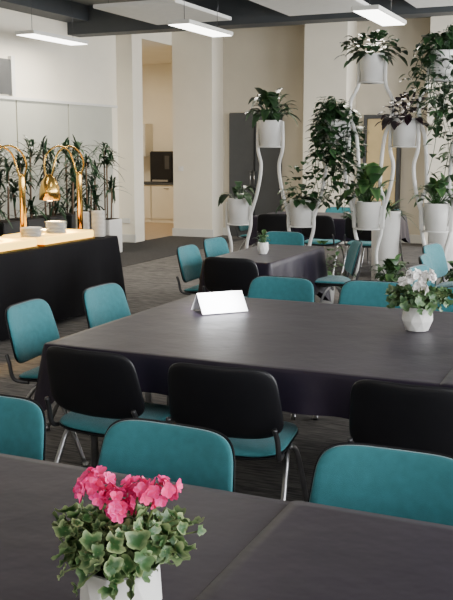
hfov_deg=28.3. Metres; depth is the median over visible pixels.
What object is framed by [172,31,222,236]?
wall pillar
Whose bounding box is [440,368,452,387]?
tablecloth
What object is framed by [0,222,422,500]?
floor
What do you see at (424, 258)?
chair
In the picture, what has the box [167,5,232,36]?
ceiling light
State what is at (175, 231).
baseboard
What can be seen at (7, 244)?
plate
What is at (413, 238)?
baseboard
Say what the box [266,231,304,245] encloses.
chair
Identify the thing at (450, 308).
chair
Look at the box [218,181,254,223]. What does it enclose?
potted plant
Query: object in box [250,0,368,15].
acoustic panel
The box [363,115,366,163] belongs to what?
trim
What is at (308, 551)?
tablecloth
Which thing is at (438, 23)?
wall pillar
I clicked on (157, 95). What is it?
wall
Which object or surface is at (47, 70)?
wall
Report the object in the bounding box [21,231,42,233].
dinner plate
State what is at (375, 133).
door
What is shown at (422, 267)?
chair
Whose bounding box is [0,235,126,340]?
buffet counter
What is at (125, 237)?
baseboard
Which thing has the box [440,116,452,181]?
potted plant
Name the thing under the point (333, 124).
potted plant
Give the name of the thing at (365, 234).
chair
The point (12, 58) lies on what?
trim
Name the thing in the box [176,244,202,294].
chair
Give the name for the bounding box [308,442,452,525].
chair
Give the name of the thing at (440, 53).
potted plant
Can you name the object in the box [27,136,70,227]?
dracaena
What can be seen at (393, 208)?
chair
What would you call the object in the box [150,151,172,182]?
coffee machine
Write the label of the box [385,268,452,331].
flowering plant
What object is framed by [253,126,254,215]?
door frame
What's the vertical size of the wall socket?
0.090 m
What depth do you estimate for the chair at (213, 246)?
8.68 m
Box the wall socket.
[122,218,129,222]
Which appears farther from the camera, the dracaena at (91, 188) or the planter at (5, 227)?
the dracaena at (91, 188)
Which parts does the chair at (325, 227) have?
seat, leg, leg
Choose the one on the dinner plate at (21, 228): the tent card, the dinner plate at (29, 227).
the dinner plate at (29, 227)
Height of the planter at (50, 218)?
0.700 m
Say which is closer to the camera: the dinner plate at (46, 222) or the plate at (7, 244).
the plate at (7, 244)
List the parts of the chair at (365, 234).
leg, seat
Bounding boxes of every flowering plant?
[51,465,205,599]
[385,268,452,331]
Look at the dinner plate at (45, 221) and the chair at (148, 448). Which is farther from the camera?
the dinner plate at (45, 221)
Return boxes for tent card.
[191,290,247,314]
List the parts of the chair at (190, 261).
backrest, seat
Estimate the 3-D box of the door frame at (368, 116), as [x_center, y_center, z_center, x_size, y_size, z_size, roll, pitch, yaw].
[2.783,-3.259,16.001,0.550,0.070,0.120,4,10,24]
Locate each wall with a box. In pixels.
[0,8,118,217]
[142,63,172,180]
[223,17,430,234]
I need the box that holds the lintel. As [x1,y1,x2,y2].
[145,32,171,39]
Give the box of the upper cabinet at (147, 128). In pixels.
[143,124,152,156]
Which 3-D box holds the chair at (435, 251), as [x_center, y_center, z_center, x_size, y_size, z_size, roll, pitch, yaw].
[2.022,-0.077,8.015,0.540,0.817,0.542,6,11,33]
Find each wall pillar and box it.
[116,34,144,241]
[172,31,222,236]
[424,15,452,243]
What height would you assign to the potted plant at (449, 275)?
0.585 m
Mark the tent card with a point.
(225, 301)
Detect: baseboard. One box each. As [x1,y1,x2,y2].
[122,234,135,242]
[172,228,212,236]
[401,235,421,243]
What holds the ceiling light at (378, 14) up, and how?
hanging from the ceiling at (86, 2)
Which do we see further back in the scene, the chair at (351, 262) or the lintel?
the lintel
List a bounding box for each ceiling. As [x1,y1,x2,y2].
[70,0,427,28]
[142,34,171,64]
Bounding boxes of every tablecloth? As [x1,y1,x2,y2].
[0,453,290,599]
[34,294,452,418]
[195,501,452,599]
[198,244,330,301]
[248,211,410,245]
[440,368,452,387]
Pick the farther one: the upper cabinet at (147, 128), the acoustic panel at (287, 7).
the upper cabinet at (147, 128)
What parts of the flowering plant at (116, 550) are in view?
pot, flower stem, flower stem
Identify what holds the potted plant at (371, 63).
on the plant stand
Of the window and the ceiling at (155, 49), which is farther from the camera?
the ceiling at (155, 49)
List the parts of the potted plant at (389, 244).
pot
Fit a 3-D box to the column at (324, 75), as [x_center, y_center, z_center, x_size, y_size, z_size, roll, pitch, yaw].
[1.850,-3.003,16.198,0.780,3.900,0.600,4,10,24]
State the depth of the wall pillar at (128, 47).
15.99 m
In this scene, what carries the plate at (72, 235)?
on the buffet counter at (59, 275)
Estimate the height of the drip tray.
0.040 m
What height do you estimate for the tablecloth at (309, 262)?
0.540 m
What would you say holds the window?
in the wall at (47, 70)
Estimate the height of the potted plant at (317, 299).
0.695 m
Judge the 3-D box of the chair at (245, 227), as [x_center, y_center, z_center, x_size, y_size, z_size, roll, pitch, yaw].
[0.409,-0.886,12.873,0.540,0.817,0.542,4,10,24]
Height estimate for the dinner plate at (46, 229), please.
0.013 m
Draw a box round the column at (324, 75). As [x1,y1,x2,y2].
[302,21,356,211]
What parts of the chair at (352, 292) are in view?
backrest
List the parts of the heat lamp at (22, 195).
arm, arm, post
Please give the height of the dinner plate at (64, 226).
0.013 m
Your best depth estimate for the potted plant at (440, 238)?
10.29 m
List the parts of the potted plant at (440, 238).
pot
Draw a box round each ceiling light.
[15,6,88,44]
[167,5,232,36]
[351,0,406,25]
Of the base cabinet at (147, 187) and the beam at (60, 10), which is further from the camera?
the base cabinet at (147, 187)
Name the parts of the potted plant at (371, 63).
pot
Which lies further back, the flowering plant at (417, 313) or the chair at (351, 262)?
the chair at (351, 262)
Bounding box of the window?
[0,58,11,94]
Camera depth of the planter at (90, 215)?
13.79 m
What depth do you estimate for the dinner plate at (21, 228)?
8.35 m
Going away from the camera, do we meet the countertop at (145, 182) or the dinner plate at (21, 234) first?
the dinner plate at (21, 234)
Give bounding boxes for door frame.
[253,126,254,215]
[367,114,397,118]
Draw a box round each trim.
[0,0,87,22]
[0,96,117,107]
[8,56,15,95]
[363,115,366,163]
[395,114,401,208]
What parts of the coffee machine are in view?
control panel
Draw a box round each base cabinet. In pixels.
[144,184,151,221]
[151,185,173,222]
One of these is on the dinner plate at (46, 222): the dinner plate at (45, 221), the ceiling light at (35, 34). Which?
the dinner plate at (45, 221)
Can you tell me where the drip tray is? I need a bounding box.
[152,180,168,181]
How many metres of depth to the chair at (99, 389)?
3.86 m
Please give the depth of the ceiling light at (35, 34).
12.63 m
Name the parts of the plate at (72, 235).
frame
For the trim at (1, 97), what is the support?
attached to the wall at (47, 70)
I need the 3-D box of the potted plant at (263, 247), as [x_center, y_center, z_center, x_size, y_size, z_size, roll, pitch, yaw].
[0.305,-0.512,7.887,0.150,0.210,0.153,6,11,32]
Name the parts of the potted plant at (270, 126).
pot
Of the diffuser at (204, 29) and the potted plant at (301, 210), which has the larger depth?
the diffuser at (204, 29)
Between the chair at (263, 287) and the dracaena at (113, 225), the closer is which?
the chair at (263, 287)
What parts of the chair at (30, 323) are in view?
seat, leg, backrest, leg, leg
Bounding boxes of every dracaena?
[0,135,51,227]
[0,140,26,236]
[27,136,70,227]
[55,137,94,228]
[64,134,104,229]
[75,140,129,251]
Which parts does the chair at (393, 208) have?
leg, leg, leg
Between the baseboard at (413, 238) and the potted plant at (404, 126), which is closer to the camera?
the potted plant at (404, 126)
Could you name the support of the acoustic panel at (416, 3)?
hanging from the ceiling at (86, 2)
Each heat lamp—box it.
[0,145,27,237]
[39,145,84,228]
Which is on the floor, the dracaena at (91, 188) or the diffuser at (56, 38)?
the dracaena at (91, 188)
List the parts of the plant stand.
tube leg, tube leg, tube leg, tube leg, tube leg, tube leg, tube leg, tube leg, tube leg, tube leg, tube leg, tube leg, tube leg, tube leg, tube leg, tube leg, tube leg, tube leg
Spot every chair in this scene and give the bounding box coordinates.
[0,394,45,460]
[5,298,88,467]
[44,346,171,462]
[82,282,130,328]
[97,418,234,491]
[166,362,308,501]
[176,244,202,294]
[202,257,258,296]
[203,236,229,257]
[235,225,257,249]
[247,275,314,419]
[257,213,292,241]
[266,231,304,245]
[301,215,347,274]
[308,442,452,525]
[313,280,407,419]
[315,240,361,302]
[325,207,350,253]
[341,216,370,275]
[347,379,452,455]
[360,208,402,267]
[407,264,435,286]
[418,253,435,285]
[422,243,452,287]
[435,286,452,311]
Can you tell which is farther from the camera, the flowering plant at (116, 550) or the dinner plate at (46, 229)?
the dinner plate at (46, 229)
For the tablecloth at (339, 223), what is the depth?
12.39 m
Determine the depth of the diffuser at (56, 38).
12.74 m
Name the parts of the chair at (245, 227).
backrest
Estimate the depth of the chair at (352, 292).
5.82 m
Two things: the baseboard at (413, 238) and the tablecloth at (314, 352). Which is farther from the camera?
the baseboard at (413, 238)
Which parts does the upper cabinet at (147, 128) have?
cabinet door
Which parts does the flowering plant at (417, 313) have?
pot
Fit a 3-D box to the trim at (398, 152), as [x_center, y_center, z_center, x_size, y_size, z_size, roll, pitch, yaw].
[3.062,-2.154,16.059,0.060,2.270,0.120,4,10,24]
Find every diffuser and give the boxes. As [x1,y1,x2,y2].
[18,34,86,44]
[170,24,230,36]
[353,10,404,25]
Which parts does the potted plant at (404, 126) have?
pot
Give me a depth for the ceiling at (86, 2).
13.92 m
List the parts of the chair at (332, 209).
backrest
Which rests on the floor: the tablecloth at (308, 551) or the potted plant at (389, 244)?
the potted plant at (389, 244)
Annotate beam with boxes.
[67,0,452,36]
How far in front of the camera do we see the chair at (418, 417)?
3.29 m
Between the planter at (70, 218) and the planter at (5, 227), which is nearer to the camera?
the planter at (5, 227)
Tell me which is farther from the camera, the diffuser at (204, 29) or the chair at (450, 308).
the diffuser at (204, 29)
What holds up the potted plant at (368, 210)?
on the plant stand
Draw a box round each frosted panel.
[0,99,19,219]
[15,100,70,216]
[68,104,113,217]
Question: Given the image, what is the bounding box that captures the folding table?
[91,392,151,467]
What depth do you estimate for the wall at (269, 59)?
16.65 m
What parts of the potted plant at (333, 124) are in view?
pot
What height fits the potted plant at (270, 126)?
0.657 m
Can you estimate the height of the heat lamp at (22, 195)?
0.944 m
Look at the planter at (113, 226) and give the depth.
14.45 m
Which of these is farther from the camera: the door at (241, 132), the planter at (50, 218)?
the door at (241, 132)
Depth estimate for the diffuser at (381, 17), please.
10.63 m
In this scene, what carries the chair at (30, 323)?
on the floor
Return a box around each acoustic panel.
[93,0,231,24]
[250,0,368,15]
[405,0,452,7]
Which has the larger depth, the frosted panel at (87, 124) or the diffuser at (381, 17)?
the frosted panel at (87, 124)
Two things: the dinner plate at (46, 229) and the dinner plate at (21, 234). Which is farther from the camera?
the dinner plate at (46, 229)
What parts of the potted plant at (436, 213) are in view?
pot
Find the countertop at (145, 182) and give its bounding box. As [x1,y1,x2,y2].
[144,181,172,184]
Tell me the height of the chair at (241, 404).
0.817 m
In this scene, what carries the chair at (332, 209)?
on the floor
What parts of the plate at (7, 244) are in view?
frame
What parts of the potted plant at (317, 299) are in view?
pot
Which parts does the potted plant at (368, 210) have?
pot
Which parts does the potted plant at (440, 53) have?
pot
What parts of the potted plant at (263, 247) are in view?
pot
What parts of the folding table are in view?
leg, leg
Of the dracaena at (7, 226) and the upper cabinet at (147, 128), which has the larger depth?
the upper cabinet at (147, 128)
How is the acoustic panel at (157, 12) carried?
hanging from the ceiling at (86, 2)
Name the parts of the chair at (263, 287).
backrest, leg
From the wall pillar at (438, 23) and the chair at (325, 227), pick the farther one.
the wall pillar at (438, 23)
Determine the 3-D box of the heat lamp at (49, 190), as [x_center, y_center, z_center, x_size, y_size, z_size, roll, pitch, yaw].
[-1.638,-1.088,9.100,0.210,0.944,0.725,4,10,24]
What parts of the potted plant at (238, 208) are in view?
pot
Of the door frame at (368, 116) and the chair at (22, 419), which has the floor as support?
the chair at (22, 419)
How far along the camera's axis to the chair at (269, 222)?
12.00 m
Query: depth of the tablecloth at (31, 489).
2.17 m
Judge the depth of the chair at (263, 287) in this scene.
5.99 m
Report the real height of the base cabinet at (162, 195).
0.870 m
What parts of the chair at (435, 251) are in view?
backrest, seat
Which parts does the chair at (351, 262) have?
leg, seat, backrest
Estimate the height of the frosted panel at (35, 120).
2.180 m
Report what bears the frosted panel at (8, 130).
attached to the wall at (47, 70)
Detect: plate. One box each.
[0,237,37,253]
[2,228,94,246]
[20,226,41,228]
[20,228,41,230]
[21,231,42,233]
[21,234,42,236]
[45,221,66,222]
[46,222,66,224]
[46,226,65,228]
[46,229,66,231]
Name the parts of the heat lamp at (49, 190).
lamp shade, arm, arm, post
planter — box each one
[0,221,20,236]
[5,218,44,227]
[35,216,65,227]
[66,214,76,228]
[74,212,104,229]
[105,219,121,251]
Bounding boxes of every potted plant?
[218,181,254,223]
[245,87,300,145]
[252,229,270,253]
[276,161,329,225]
[304,96,368,219]
[315,240,355,303]
[334,26,407,81]
[337,162,394,228]
[359,188,417,280]
[369,254,408,281]
[375,92,431,145]
[399,24,452,177]
[409,171,452,284]
[409,175,452,230]
[438,261,452,283]
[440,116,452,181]
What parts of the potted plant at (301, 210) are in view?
pot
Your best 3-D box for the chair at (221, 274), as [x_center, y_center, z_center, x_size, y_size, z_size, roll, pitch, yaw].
[0.109,0.033,7.358,0.542,0.817,0.540,4,10,24]
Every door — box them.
[229,112,281,235]
[366,119,396,207]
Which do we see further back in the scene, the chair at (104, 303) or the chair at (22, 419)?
the chair at (104, 303)
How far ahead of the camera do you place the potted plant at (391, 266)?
9.42 m
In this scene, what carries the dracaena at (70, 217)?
on the floor
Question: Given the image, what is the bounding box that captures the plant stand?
[225,55,452,281]
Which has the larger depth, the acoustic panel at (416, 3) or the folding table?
the acoustic panel at (416, 3)
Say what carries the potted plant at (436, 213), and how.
on the plant stand
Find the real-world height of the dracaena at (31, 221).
1.867 m

